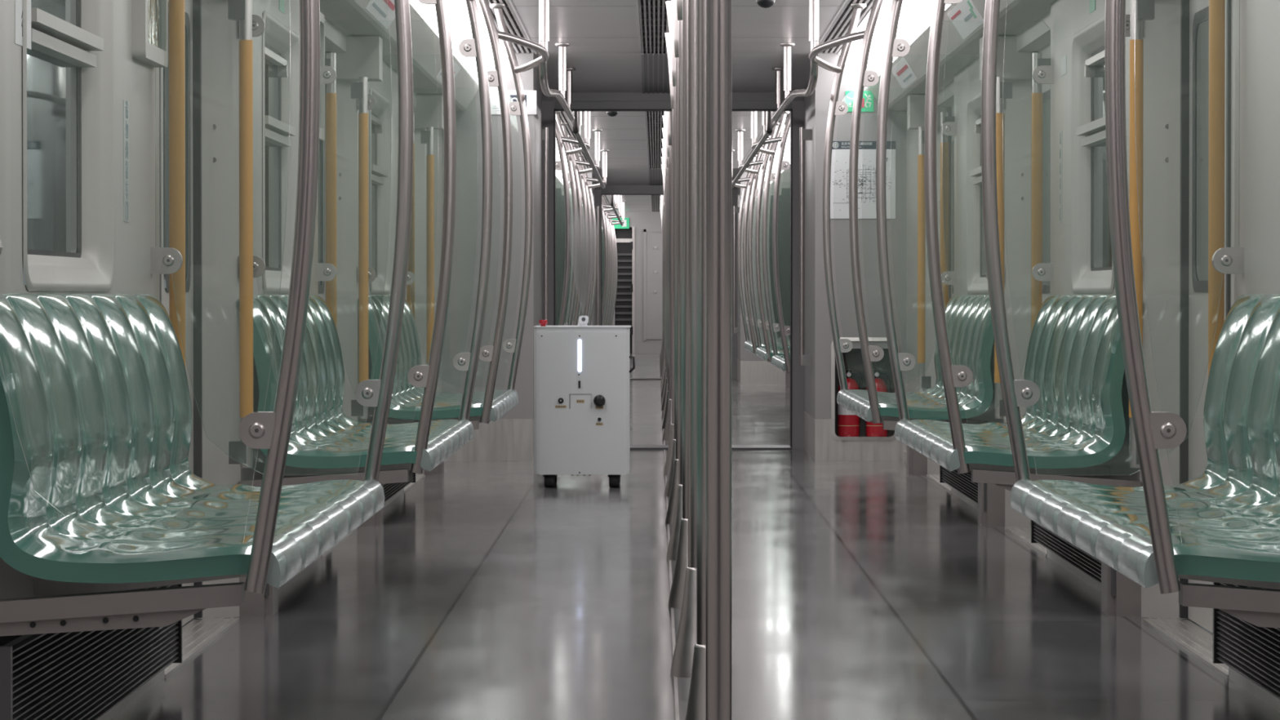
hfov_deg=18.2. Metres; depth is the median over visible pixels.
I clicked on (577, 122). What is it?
handrail
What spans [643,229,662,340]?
door
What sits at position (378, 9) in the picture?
poster
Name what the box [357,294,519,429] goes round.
seat
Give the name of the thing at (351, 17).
overhead wall panel
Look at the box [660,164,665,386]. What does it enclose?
pole
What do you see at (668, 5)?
pole
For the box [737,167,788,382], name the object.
wall
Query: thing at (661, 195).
pole
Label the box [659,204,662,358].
pole
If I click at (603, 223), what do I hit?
pole
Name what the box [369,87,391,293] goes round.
window
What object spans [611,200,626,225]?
loop
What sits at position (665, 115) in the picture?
pole
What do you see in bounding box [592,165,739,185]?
ceiling
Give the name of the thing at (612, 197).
handrail
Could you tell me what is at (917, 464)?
door
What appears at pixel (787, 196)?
door
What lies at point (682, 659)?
pole
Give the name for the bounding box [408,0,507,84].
light strip
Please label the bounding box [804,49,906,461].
wall
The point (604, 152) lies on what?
loop
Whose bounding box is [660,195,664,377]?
pole
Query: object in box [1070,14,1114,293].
window
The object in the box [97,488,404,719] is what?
baseboard
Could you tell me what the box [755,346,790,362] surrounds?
seat
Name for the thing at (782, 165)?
pole
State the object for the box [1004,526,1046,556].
trim
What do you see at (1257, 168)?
wall
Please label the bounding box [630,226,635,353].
door
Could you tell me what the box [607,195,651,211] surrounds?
ceiling
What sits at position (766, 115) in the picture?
handrail
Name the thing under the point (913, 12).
light strip
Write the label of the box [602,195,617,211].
loop
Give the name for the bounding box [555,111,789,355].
pole
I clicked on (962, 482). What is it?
air vent
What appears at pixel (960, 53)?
overhead wall panel
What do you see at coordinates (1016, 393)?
pole
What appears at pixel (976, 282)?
window
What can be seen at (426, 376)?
pole
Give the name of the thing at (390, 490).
air vent
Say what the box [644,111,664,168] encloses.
ceiling vent
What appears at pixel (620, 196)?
loop
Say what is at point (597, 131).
loop
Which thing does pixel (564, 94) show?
handrail
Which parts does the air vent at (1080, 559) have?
plate, plate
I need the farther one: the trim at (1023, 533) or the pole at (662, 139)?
the pole at (662, 139)
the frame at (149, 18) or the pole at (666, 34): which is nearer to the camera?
the frame at (149, 18)
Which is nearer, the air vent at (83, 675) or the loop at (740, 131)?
the air vent at (83, 675)
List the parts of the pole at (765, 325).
clamp plate, clamp plate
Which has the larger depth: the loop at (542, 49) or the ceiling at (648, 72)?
the ceiling at (648, 72)
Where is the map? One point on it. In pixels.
(839, 194)
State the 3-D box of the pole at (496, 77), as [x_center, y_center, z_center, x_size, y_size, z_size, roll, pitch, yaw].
[0.156,-0.648,15.271,2.470,1.784,0.068,0,1,0]
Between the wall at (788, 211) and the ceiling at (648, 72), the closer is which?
the ceiling at (648, 72)
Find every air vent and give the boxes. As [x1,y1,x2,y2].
[0,583,182,719]
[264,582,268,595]
[383,470,415,502]
[939,465,986,511]
[1031,520,1115,595]
[1213,582,1279,699]
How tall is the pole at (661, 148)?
2.170 m
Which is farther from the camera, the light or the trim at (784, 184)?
the trim at (784, 184)
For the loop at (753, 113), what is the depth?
26.66 m
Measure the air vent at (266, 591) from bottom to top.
0.245 m
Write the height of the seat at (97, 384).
0.571 m
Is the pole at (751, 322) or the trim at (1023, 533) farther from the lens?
the pole at (751, 322)
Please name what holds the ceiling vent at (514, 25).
in the ceiling at (588, 26)
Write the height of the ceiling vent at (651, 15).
0.043 m
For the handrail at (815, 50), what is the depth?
16.46 m
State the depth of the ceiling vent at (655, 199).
55.89 m
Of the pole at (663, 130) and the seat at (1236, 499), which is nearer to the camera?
the seat at (1236, 499)
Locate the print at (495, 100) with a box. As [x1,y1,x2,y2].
[492,95,500,111]
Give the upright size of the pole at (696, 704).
2.170 m
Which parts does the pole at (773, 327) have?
clamp plate, clamp plate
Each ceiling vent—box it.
[476,0,537,53]
[559,111,591,168]
[604,195,613,211]
[635,0,671,53]
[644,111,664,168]
[649,195,660,211]
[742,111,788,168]
[818,0,874,53]
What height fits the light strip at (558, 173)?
0.206 m
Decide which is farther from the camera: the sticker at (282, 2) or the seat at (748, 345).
the seat at (748, 345)
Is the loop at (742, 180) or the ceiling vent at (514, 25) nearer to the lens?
the ceiling vent at (514, 25)
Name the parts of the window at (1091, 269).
pane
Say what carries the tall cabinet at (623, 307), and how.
on the floor
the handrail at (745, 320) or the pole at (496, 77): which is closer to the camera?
the pole at (496, 77)
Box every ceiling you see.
[511,0,844,53]
[533,48,810,93]
[570,111,774,168]
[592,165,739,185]
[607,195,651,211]
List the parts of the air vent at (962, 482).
plate, plate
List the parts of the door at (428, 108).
door handrail, jamb panel, door handrail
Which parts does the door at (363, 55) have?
pane, door handrail, jamb panel, door handrail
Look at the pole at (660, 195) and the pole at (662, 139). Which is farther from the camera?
the pole at (660, 195)
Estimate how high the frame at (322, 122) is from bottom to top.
0.420 m
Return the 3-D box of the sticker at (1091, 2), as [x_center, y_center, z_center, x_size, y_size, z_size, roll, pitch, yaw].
[1.377,-1.093,12.178,0.002,0.065,0.160,0,1,0]
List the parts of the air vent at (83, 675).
plate, casing, plate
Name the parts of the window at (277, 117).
pane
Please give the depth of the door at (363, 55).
15.10 m
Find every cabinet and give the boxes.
[533,315,635,487]
[614,227,631,353]
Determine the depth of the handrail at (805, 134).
21.83 m
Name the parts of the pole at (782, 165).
clamp plate, clamp plate, clamp plate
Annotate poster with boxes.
[365,0,395,29]
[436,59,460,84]
[891,57,916,89]
[946,0,983,39]
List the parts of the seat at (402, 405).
rail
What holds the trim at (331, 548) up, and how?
attached to the wall at (135, 79)
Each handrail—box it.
[0,0,1279,594]
[538,0,575,120]
[542,127,547,325]
[573,111,604,188]
[595,205,599,325]
[610,195,622,226]
[732,111,772,188]
[733,205,739,333]
[771,40,818,120]
[799,127,811,365]
[808,0,865,73]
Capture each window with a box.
[22,0,115,292]
[262,10,299,293]
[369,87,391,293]
[965,92,988,293]
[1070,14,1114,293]
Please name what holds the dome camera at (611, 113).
attached to the ceiling at (624, 134)
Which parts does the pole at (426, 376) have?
clamp plate, clamp plate, clamp plate, clamp plate, clamp plate, clamp plate, clamp plate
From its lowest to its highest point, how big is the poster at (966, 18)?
0.100 m
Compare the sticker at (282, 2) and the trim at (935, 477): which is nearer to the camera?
the sticker at (282, 2)
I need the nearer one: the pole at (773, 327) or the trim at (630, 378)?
the pole at (773, 327)
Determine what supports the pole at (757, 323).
attached to the wall at (788, 211)
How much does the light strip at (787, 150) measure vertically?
0.206 m
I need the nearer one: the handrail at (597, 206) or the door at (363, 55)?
the door at (363, 55)
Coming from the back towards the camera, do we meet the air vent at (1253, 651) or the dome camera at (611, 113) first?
the dome camera at (611, 113)
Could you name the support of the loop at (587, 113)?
attached to the ceiling at (624, 134)
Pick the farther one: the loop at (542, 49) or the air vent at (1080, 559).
the loop at (542, 49)
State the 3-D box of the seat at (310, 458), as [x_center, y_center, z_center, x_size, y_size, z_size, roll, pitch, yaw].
[-0.826,0.085,12.187,0.538,0.571,2.450,0,1,0]
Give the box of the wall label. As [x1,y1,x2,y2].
[1061,54,1066,75]
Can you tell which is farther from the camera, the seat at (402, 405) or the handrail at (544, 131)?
the handrail at (544, 131)
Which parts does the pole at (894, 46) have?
clamp plate, clamp plate, clamp plate, clamp plate, clamp plate, clamp plate, clamp plate, clamp plate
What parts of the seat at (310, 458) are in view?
rail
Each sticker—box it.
[279,0,284,13]
[1088,0,1095,13]
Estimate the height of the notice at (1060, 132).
0.300 m
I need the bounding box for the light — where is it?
[577,339,581,372]
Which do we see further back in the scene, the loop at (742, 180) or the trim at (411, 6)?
the loop at (742, 180)
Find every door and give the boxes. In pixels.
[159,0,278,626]
[318,35,383,526]
[404,94,444,475]
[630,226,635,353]
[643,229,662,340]
[784,193,790,386]
[906,94,954,475]
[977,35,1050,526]
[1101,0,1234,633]
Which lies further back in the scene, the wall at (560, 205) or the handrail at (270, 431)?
the wall at (560, 205)
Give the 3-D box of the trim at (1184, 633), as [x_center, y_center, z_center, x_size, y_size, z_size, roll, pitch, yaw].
[1.414,0.715,10.007,0.118,0.011,1.600,0,1,0]
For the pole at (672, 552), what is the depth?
13.33 m
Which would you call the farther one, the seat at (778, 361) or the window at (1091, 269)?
the seat at (778, 361)
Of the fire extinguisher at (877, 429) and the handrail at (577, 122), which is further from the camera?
the handrail at (577, 122)
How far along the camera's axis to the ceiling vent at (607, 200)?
53.99 m
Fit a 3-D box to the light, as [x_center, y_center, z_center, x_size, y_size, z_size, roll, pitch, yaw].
[-0.276,-0.020,18.298,0.017,0.149,0.005,0,1,0]
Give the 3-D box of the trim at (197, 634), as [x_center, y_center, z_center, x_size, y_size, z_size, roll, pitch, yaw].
[-1.148,0.714,10.018,0.118,0.011,1.600,0,1,0]
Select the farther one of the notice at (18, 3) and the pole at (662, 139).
the pole at (662, 139)
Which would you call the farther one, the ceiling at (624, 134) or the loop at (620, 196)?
the loop at (620, 196)
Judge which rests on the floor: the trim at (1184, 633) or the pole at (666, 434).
the pole at (666, 434)
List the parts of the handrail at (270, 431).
clamp plate, clamp plate, clamp plate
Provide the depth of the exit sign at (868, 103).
21.27 m
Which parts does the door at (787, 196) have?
door handrail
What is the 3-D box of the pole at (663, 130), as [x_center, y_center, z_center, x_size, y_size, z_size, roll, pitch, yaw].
[0.223,-0.697,30.752,0.120,2.170,0.120,0,1,0]
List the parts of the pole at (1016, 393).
clamp plate, clamp plate, clamp plate, clamp plate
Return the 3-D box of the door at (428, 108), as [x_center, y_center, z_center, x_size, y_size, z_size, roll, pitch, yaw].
[-1.083,-0.352,18.864,0.230,1.860,2.015,0,1,0]
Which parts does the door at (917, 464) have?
door handrail, jamb panel, door handrail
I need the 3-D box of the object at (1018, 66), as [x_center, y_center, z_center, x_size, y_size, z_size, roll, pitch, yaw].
[1.408,-0.282,14.474,0.230,1.860,1.975,0,1,0]
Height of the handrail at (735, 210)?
1.300 m
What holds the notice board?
attached to the wall at (510, 437)
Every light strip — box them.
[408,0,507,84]
[555,139,569,184]
[758,127,790,182]
[839,0,951,79]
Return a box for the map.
[830,141,895,218]
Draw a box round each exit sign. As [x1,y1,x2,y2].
[612,217,629,228]
[845,90,873,111]
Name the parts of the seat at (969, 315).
rail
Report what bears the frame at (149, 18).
attached to the wall at (135, 79)
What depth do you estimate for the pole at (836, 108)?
17.70 m
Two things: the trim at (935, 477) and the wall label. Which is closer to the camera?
the wall label
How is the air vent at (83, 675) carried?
in the wall at (135, 79)
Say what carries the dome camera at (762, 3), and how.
attached to the ceiling at (588, 26)
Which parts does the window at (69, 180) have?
pane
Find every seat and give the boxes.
[0,293,384,635]
[238,293,474,486]
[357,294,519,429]
[743,339,790,354]
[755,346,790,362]
[771,355,790,373]
[836,294,994,430]
[894,293,1141,491]
[1009,293,1279,627]
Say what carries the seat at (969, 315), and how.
attached to the wall at (1257, 168)
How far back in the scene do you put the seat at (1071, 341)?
11.66 m
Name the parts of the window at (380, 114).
pane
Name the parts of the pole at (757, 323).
clamp plate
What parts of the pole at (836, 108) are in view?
clamp plate, glass panel, clamp plate, clamp plate, clamp plate, clamp plate, glass panel, clamp plate, clamp plate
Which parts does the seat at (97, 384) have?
rail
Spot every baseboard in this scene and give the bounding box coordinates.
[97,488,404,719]
[904,450,1279,712]
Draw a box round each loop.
[497,0,549,73]
[560,111,590,155]
[575,129,602,173]
[585,150,608,188]
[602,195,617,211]
[607,195,622,218]
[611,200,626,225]
[732,150,750,188]
[735,129,763,173]
[751,111,782,155]
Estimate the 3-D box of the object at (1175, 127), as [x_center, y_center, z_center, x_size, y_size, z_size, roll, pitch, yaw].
[1.389,-0.212,10.154,0.230,1.860,2.015,0,1,0]
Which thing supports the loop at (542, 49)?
attached to the ceiling at (588, 26)
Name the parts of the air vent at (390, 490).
plate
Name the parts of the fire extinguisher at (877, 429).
valve handle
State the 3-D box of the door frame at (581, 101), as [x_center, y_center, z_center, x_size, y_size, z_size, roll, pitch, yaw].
[0.190,-0.512,22.967,1.560,2.050,0.154,0,1,0]
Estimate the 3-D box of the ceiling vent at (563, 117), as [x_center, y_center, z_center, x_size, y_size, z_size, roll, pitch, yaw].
[-0.576,-1.817,31.753,0.149,0.043,17.250,0,1,0]
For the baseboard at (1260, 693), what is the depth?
11.90 m
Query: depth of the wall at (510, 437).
21.30 m
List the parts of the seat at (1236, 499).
rail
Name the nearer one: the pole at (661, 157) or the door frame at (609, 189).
the pole at (661, 157)
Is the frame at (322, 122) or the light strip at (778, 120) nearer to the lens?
the frame at (322, 122)
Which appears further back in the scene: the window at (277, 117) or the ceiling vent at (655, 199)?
the ceiling vent at (655, 199)
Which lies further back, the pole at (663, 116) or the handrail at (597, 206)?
the handrail at (597, 206)
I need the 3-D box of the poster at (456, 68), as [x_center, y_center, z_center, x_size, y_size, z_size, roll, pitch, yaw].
[-0.899,-1.349,18.785,0.066,0.100,1.000,0,1,0]
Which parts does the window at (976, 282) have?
pane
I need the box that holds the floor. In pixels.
[111,353,1279,719]
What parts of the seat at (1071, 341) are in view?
rail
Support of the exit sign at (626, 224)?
attached to the wall at (641, 220)
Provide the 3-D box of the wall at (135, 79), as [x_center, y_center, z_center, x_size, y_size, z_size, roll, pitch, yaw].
[-1.188,-0.206,9.153,0.165,1.880,24.300,0,1,0]
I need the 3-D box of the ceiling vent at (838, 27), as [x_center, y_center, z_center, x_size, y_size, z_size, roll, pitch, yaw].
[0.933,-1.455,9.124,0.149,0.043,24.300,0,1,0]
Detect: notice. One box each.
[14,0,31,49]
[123,99,129,222]
[1058,131,1062,222]
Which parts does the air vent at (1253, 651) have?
plate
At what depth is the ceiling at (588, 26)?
19.03 m
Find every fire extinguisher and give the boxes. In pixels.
[837,367,862,436]
[866,367,890,436]
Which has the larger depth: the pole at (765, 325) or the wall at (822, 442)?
the pole at (765, 325)
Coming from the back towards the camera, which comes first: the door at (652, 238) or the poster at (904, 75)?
the door at (652, 238)
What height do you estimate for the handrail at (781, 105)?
0.413 m
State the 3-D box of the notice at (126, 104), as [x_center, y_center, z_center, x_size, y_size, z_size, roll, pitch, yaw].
[-1.106,-0.428,8.619,0.002,0.261,0.090,0,1,0]
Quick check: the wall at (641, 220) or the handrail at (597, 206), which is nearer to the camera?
the handrail at (597, 206)
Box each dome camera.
[605,111,618,116]
[755,0,775,8]
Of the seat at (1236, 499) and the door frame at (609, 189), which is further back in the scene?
the door frame at (609, 189)
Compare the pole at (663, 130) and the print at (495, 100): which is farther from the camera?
the pole at (663, 130)
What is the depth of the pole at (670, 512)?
15.40 m
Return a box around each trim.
[164,617,238,677]
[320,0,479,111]
[321,528,357,556]
[404,474,425,492]
[408,2,479,87]
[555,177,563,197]
[630,377,662,379]
[630,444,791,449]
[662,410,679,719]
[769,167,790,198]
[868,4,954,88]
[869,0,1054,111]
[926,474,951,492]
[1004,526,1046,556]
[1142,617,1228,678]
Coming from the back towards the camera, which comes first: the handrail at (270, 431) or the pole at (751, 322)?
the pole at (751, 322)
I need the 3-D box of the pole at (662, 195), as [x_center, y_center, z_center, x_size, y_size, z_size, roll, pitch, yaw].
[0.287,-0.933,45.510,0.120,2.170,0.120,0,1,0]
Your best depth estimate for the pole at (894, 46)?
13.38 m
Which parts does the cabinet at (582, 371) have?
lid, knob, handle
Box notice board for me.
[488,90,536,114]
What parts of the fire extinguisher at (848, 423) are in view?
valve handle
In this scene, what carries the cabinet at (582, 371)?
on the floor
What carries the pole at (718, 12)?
on the floor
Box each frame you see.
[131,0,168,67]
[319,12,324,140]
[542,92,804,449]
[594,185,737,379]
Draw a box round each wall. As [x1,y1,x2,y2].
[0,0,442,599]
[442,48,542,461]
[555,166,594,325]
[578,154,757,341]
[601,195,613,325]
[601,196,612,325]
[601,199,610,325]
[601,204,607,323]
[601,210,662,353]
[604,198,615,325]
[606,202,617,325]
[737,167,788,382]
[788,210,789,340]
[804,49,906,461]
[906,0,1279,480]
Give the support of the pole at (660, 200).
on the floor
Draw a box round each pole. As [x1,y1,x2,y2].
[151,0,1244,481]
[239,0,1130,474]
[315,0,1053,420]
[357,0,1004,423]
[406,3,956,390]
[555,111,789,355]
[555,111,790,373]
[560,122,779,361]
[567,135,770,347]
[573,144,763,353]
[659,195,663,366]
[659,195,663,369]
[659,196,662,364]
[659,200,662,360]
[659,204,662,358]
[660,148,666,396]
[660,156,665,391]
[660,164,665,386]
[660,195,663,372]
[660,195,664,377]
[661,115,667,418]
[661,128,666,410]
[661,138,666,403]
[662,111,669,428]
[662,111,671,440]
[663,32,673,475]
[664,0,675,497]
[665,0,678,524]
[666,0,682,560]
[667,0,688,608]
[670,0,697,677]
[684,0,706,719]
[706,0,732,719]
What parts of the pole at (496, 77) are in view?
clamp plate, clamp plate, glass panel, clamp plate, clamp plate, clamp plate, clamp plate, glass panel, clamp plate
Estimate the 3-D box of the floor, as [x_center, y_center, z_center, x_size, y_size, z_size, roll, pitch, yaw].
[0.218,0.438,29.510,2.720,0.060,65.000,0,1,0]
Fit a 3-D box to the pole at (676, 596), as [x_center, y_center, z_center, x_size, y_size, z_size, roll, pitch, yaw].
[0.139,-0.386,11.295,0.120,2.170,0.120,0,1,0]
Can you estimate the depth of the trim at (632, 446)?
22.88 m
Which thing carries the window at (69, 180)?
in the wall at (135, 79)
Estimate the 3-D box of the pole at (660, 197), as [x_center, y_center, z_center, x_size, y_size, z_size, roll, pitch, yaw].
[0.315,-1.035,51.869,0.120,2.170,0.120,0,1,0]

